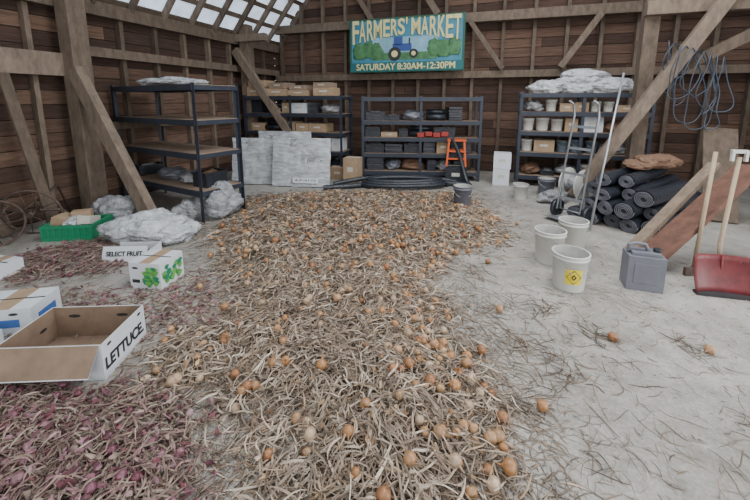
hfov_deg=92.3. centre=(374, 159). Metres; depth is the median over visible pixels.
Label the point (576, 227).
bucket
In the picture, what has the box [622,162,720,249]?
plank
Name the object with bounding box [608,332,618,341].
onion
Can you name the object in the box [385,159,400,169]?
sack
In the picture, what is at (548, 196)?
heap
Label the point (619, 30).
wall
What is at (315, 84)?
cardboard box
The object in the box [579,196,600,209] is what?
roll
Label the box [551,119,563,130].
pail
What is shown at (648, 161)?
tarp
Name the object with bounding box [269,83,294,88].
cardboard box
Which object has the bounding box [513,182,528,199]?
pail
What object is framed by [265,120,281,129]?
roll
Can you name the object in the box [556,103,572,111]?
cardboard box
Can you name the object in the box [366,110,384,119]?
plastic bin
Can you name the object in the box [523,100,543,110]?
sack
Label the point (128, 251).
carton
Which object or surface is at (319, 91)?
cardboard box
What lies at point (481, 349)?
onion
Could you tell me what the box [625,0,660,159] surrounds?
timber post
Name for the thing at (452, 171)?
plastic bin
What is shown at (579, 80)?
bundle
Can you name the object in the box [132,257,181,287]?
print
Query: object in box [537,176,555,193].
pail
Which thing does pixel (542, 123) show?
pail
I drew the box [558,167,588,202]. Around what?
hose reel
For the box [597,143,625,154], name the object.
sack
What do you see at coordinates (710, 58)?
cable coil
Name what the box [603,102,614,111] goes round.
pail
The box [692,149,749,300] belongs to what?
snow shovel
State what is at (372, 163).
trays
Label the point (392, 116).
plastic bin
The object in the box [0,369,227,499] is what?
onions
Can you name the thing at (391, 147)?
trays
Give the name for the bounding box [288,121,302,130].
cardboard box
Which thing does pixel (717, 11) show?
diagonal brace
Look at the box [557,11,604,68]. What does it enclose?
diagonal brace
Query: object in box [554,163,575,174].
sack
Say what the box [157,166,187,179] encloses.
sack
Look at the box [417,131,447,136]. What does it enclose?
crate
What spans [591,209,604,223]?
roll
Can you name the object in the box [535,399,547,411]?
onion
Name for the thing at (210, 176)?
plastic bin
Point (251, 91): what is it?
cardboard box
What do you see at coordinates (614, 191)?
roll
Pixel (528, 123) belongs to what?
pail
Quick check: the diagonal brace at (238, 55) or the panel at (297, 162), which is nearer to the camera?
the panel at (297, 162)
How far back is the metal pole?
4.66 m
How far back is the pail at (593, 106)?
6.55 m
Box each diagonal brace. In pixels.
[67,66,155,211]
[231,47,293,131]
[357,0,373,18]
[426,0,440,13]
[469,20,503,69]
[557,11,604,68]
[567,0,736,197]
[658,28,749,74]
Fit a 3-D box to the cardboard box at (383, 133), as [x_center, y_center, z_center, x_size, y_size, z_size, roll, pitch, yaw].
[0.318,-0.559,7.617,0.339,0.099,0.382,2,10,9]
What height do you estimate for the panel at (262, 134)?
1.023 m
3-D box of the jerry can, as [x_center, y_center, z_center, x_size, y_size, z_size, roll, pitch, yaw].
[2.379,0.927,3.195,0.280,0.416,0.194,3,10,20]
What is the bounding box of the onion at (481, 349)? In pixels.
[477,344,488,354]
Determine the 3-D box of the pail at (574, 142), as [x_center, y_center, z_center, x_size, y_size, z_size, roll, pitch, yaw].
[3.803,-0.269,6.812,0.250,0.252,0.240,0,10,0]
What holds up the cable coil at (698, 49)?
hanging from the diagonal brace at (733, 42)
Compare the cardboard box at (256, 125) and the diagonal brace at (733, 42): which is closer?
the diagonal brace at (733, 42)
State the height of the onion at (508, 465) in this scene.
0.070 m
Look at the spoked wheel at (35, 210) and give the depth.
4.36 m
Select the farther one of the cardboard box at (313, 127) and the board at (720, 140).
the cardboard box at (313, 127)
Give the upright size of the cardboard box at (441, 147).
0.244 m
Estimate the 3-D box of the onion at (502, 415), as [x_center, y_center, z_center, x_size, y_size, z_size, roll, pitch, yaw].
[0.660,1.333,1.855,0.062,0.062,0.077,0,10,0]
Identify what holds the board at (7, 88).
on the floor
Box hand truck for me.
[544,100,599,223]
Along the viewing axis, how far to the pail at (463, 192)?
5.41 m
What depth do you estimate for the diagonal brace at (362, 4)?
8.61 m
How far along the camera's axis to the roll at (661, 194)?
4.47 m
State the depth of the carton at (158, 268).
3.19 m
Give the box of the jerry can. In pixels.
[619,241,667,293]
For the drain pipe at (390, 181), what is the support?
on the drain pipe at (349, 185)
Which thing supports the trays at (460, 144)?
in the shelving rack at (472, 171)
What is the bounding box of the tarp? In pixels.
[622,153,683,169]
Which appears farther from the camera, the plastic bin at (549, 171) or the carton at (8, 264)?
the plastic bin at (549, 171)
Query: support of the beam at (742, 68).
attached to the framing
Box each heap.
[91,195,137,218]
[96,207,200,244]
[170,180,243,219]
[537,189,567,203]
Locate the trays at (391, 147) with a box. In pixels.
[384,142,403,152]
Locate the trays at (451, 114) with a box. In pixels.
[445,107,462,120]
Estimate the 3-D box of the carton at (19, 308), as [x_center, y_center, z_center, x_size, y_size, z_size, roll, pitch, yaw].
[-2.659,1.123,2.671,0.402,0.204,0.302,-2,10,-10]
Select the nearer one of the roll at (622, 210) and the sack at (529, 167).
the roll at (622, 210)
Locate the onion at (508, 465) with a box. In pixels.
[496,457,516,476]
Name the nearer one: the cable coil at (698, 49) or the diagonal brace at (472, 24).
the cable coil at (698, 49)
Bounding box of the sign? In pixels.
[350,12,465,72]
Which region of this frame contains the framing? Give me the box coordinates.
[0,0,749,214]
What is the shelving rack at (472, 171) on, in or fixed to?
on the floor
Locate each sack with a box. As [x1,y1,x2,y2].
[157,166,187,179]
[180,169,197,182]
[320,103,339,112]
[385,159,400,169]
[401,158,424,169]
[402,109,424,119]
[435,159,450,169]
[519,162,540,173]
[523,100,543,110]
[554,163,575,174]
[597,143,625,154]
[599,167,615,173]
[603,120,620,132]
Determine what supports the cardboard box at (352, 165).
on the floor
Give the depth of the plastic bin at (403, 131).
7.41 m
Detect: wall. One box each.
[0,0,275,226]
[274,0,749,186]
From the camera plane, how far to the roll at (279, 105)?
8.10 m
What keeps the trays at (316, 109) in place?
in the shelving rack at (340, 98)
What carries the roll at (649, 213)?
on the roll at (644, 223)
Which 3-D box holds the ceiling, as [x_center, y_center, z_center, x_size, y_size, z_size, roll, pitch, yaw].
[1.270,-4.160,3.043,11.800,4.698,9.800,3,10,19]
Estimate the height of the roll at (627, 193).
0.236 m
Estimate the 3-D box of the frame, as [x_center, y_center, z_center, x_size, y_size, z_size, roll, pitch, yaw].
[-4.486,0.644,4.561,0.670,0.502,1.090,8,12,39]
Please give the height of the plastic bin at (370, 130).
0.230 m
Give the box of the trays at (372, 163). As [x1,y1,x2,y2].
[366,157,383,169]
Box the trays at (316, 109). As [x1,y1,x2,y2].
[307,103,323,112]
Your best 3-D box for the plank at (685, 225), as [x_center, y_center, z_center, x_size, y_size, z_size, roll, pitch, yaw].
[3.275,0.520,3.620,1.227,0.943,0.273,-2,10,-13]
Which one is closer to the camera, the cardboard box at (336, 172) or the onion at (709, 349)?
the onion at (709, 349)
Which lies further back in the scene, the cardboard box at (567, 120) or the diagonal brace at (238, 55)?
the diagonal brace at (238, 55)
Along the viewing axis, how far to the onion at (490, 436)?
1.73 m
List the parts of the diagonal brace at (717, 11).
hanging cable coil, hanging cable coil, hanging cable coil, hanging cable coil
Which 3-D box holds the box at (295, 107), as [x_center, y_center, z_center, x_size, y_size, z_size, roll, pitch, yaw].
[-1.598,-1.163,8.015,0.400,0.217,0.382,4,10,22]
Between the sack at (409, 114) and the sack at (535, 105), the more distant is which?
the sack at (409, 114)
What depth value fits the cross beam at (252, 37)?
7.88 m
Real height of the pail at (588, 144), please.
0.220 m
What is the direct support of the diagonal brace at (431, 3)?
attached to the tie beam at (629, 7)
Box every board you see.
[0,72,56,222]
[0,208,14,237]
[702,127,738,223]
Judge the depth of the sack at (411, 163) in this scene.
7.56 m
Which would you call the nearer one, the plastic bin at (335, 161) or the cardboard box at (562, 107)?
the cardboard box at (562, 107)
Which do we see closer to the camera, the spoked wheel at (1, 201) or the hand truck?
the spoked wheel at (1, 201)
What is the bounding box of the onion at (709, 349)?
[703,344,715,354]
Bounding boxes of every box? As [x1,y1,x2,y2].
[0,305,145,383]
[247,87,272,95]
[248,80,274,86]
[252,122,266,129]
[266,88,288,95]
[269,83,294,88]
[282,103,288,112]
[287,90,312,95]
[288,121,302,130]
[289,85,314,89]
[291,103,314,112]
[296,122,315,131]
[309,122,333,131]
[313,82,336,87]
[313,87,339,95]
[330,165,342,179]
[331,137,346,150]
[343,156,361,182]
[381,131,398,136]
[435,142,449,152]
[492,169,509,185]
[493,151,511,169]
[533,138,554,152]
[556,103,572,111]
[563,117,578,131]
[574,102,588,111]
[577,116,603,131]
[613,105,630,111]
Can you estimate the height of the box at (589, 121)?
0.292 m
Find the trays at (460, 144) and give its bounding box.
[450,142,470,153]
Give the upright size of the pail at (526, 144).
0.223 m
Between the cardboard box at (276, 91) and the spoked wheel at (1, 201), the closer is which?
the spoked wheel at (1, 201)
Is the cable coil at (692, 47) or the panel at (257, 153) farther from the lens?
the panel at (257, 153)
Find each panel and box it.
[232,138,272,183]
[258,131,310,137]
[272,137,330,186]
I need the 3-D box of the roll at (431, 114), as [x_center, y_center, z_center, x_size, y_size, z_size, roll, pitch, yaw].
[1.250,-0.937,7.410,0.388,0.210,0.257,1,10,5]
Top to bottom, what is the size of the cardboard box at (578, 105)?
0.171 m
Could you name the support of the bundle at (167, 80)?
on the shelving rack at (196, 151)
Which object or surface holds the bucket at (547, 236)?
on the floor
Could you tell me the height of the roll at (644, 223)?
0.222 m
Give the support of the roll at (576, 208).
on the floor
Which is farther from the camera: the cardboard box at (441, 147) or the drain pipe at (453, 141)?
the cardboard box at (441, 147)
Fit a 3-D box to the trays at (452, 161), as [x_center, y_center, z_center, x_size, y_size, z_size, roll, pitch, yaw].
[1.766,0.102,7.599,0.282,0.193,0.455,1,10,5]
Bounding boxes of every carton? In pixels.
[0,255,23,279]
[0,286,61,335]
[0,329,3,342]
[102,241,161,261]
[128,249,183,289]
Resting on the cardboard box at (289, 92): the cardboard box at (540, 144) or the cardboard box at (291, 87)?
the cardboard box at (291, 87)
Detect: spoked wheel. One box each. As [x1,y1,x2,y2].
[0,190,63,233]
[0,200,26,246]
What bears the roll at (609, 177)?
on the roll at (614, 191)
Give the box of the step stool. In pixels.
[446,139,466,166]
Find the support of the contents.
in the crate at (48, 233)
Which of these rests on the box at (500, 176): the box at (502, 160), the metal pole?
the box at (502, 160)
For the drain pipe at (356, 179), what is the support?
on the floor
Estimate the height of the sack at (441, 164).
0.213 m
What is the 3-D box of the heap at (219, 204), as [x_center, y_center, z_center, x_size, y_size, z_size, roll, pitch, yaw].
[-2.369,0.562,5.109,0.980,0.524,0.586,-6,11,-34]
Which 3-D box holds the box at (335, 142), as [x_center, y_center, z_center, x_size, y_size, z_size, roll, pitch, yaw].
[-0.779,-0.355,7.864,0.190,0.274,0.382,4,10,21]
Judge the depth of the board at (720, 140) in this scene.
5.07 m
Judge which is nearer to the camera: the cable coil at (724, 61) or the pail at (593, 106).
the cable coil at (724, 61)
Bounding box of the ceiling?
[91,0,309,49]
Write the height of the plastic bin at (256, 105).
0.349 m
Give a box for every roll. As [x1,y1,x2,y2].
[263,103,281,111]
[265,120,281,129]
[409,126,432,135]
[426,109,445,119]
[567,204,582,216]
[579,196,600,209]
[586,180,617,193]
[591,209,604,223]
[593,182,644,200]
[596,167,639,185]
[597,196,627,214]
[603,213,622,226]
[613,199,644,218]
[618,169,667,187]
[619,214,647,232]
[621,174,678,199]
[633,180,688,207]
[640,209,683,236]
[642,191,701,219]
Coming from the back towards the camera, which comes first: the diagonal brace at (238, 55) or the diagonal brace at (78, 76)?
the diagonal brace at (238, 55)
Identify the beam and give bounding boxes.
[234,33,267,42]
[275,0,642,34]
[276,64,749,81]
[644,0,749,16]
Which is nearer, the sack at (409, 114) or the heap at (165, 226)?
the heap at (165, 226)
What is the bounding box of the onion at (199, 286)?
[196,283,202,289]
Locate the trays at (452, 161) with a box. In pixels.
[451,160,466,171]
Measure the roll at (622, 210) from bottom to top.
0.235 m
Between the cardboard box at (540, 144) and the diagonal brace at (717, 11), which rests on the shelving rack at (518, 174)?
the cardboard box at (540, 144)
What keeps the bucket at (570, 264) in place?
on the floor
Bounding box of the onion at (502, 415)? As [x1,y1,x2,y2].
[496,410,508,425]
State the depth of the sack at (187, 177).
5.24 m
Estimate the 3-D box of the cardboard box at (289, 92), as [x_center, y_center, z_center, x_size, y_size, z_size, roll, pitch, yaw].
[-1.609,-1.482,7.965,0.500,0.124,0.422,3,10,19]
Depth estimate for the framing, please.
6.80 m
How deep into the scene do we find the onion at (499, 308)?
2.81 m
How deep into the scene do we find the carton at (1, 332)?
2.39 m
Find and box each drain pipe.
[323,181,465,190]
[333,174,455,184]
[361,175,449,188]
[450,138,471,184]
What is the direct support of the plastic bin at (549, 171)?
in the shelving rack at (518, 174)
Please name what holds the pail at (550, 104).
in the shelving rack at (518, 174)
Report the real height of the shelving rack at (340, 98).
1.750 m
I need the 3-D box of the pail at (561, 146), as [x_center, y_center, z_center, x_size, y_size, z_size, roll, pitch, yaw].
[3.574,-0.261,6.894,0.220,0.209,0.211,0,10,0]
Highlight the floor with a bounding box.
[0,165,749,499]
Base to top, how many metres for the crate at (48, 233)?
0.190 m
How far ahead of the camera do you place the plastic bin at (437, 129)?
7.32 m
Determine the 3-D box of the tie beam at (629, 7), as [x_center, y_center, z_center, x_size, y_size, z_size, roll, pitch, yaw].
[2.741,-3.030,7.565,11.401,0.260,0.160,3,10,19]
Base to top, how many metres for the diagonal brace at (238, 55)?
1.950 m
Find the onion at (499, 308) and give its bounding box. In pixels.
[493,304,502,312]
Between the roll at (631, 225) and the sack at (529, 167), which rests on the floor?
the roll at (631, 225)
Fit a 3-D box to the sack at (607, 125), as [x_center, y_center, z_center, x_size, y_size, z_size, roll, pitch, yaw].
[4.373,-0.624,6.613,0.383,0.219,0.440,3,10,19]
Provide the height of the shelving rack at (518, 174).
1.800 m
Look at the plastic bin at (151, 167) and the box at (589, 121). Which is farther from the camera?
the box at (589, 121)
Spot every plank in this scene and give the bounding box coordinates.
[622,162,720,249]
[643,164,749,259]
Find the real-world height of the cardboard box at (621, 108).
0.121 m
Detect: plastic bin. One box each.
[135,161,163,175]
[191,168,227,187]
[251,100,265,112]
[331,157,344,165]
[365,125,381,136]
[365,141,385,152]
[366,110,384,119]
[385,113,400,119]
[399,127,408,136]
[404,141,418,152]
[433,125,455,136]
[445,164,465,181]
[540,167,553,175]
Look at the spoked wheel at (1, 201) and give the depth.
4.14 m
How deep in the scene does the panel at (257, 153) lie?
7.11 m
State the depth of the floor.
2.40 m
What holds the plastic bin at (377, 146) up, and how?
in the shelving rack at (472, 171)
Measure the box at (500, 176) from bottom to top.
0.324 m
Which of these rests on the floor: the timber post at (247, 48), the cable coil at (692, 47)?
the timber post at (247, 48)
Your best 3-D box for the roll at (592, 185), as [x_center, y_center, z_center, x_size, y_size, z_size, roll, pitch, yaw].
[3.624,0.340,5.387,1.382,0.217,0.235,-6,11,-32]
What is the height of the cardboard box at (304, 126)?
0.178 m
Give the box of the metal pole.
[589,73,624,229]
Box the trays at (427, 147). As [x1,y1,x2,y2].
[422,142,435,152]
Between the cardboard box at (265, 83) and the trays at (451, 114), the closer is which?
the trays at (451, 114)
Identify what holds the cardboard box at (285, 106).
on the shelving rack at (340, 98)
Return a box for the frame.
[5,184,70,212]
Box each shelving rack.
[110,82,245,222]
[243,95,352,166]
[361,96,482,181]
[514,91,656,181]
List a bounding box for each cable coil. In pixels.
[673,47,705,123]
[679,49,712,97]
[683,51,715,129]
[695,53,716,114]
[703,55,719,129]
[708,57,733,112]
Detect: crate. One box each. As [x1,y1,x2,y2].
[39,214,112,241]
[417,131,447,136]
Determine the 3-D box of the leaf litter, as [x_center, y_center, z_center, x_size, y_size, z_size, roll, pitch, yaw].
[0.496,0.942,4.078,9.835,0.099,6.807,-2,10,-10]
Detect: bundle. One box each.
[136,76,208,85]
[525,68,633,92]
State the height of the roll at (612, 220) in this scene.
0.188 m
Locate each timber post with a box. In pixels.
[53,0,107,208]
[239,24,257,137]
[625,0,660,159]
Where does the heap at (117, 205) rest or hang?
on the floor
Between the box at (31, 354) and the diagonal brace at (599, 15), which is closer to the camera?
the box at (31, 354)
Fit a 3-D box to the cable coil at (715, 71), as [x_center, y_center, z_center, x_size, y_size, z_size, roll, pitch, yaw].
[4.782,-0.945,5.077,0.227,1.041,0.098,0,10,0]
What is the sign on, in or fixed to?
attached to the tie beam at (629, 7)
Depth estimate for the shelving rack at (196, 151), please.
5.21 m
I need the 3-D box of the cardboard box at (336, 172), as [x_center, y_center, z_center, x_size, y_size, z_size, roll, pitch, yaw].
[-0.750,0.256,7.697,0.350,0.254,0.302,3,10,19]
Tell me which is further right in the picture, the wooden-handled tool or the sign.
the wooden-handled tool
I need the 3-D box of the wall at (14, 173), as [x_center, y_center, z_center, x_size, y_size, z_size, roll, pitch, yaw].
[-4.336,-0.843,5.501,0.060,3.148,9.700,3,10,19]
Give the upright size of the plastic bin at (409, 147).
0.225 m
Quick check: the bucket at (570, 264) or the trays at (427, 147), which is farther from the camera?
the trays at (427, 147)
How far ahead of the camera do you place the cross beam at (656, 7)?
5.24 m
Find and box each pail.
[453,183,472,208]
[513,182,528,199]
[521,138,532,150]
[522,118,534,129]
[536,117,549,130]
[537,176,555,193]
[546,100,557,110]
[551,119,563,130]
[556,140,567,151]
[570,138,583,152]
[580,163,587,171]
[585,141,597,153]
[590,101,601,111]
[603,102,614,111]
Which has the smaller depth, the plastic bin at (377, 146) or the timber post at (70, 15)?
the timber post at (70, 15)
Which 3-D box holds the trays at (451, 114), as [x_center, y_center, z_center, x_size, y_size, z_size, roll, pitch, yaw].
[1.619,-0.959,7.434,0.285,0.261,0.456,0,10,-1]
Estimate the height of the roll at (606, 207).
0.227 m
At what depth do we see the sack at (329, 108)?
7.66 m
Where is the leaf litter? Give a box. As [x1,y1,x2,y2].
[0,187,749,499]
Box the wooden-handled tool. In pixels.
[682,152,717,275]
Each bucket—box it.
[534,224,566,265]
[551,244,590,292]
[558,215,589,248]
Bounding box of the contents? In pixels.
[50,208,100,225]
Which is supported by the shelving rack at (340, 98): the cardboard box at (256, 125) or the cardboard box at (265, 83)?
the cardboard box at (256, 125)
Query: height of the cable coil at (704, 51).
1.109 m
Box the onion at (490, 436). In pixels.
[483,430,496,445]
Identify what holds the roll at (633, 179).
on the roll at (627, 193)
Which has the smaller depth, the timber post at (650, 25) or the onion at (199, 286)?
the onion at (199, 286)
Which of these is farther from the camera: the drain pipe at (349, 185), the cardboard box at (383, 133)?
the cardboard box at (383, 133)
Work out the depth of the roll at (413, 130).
7.43 m

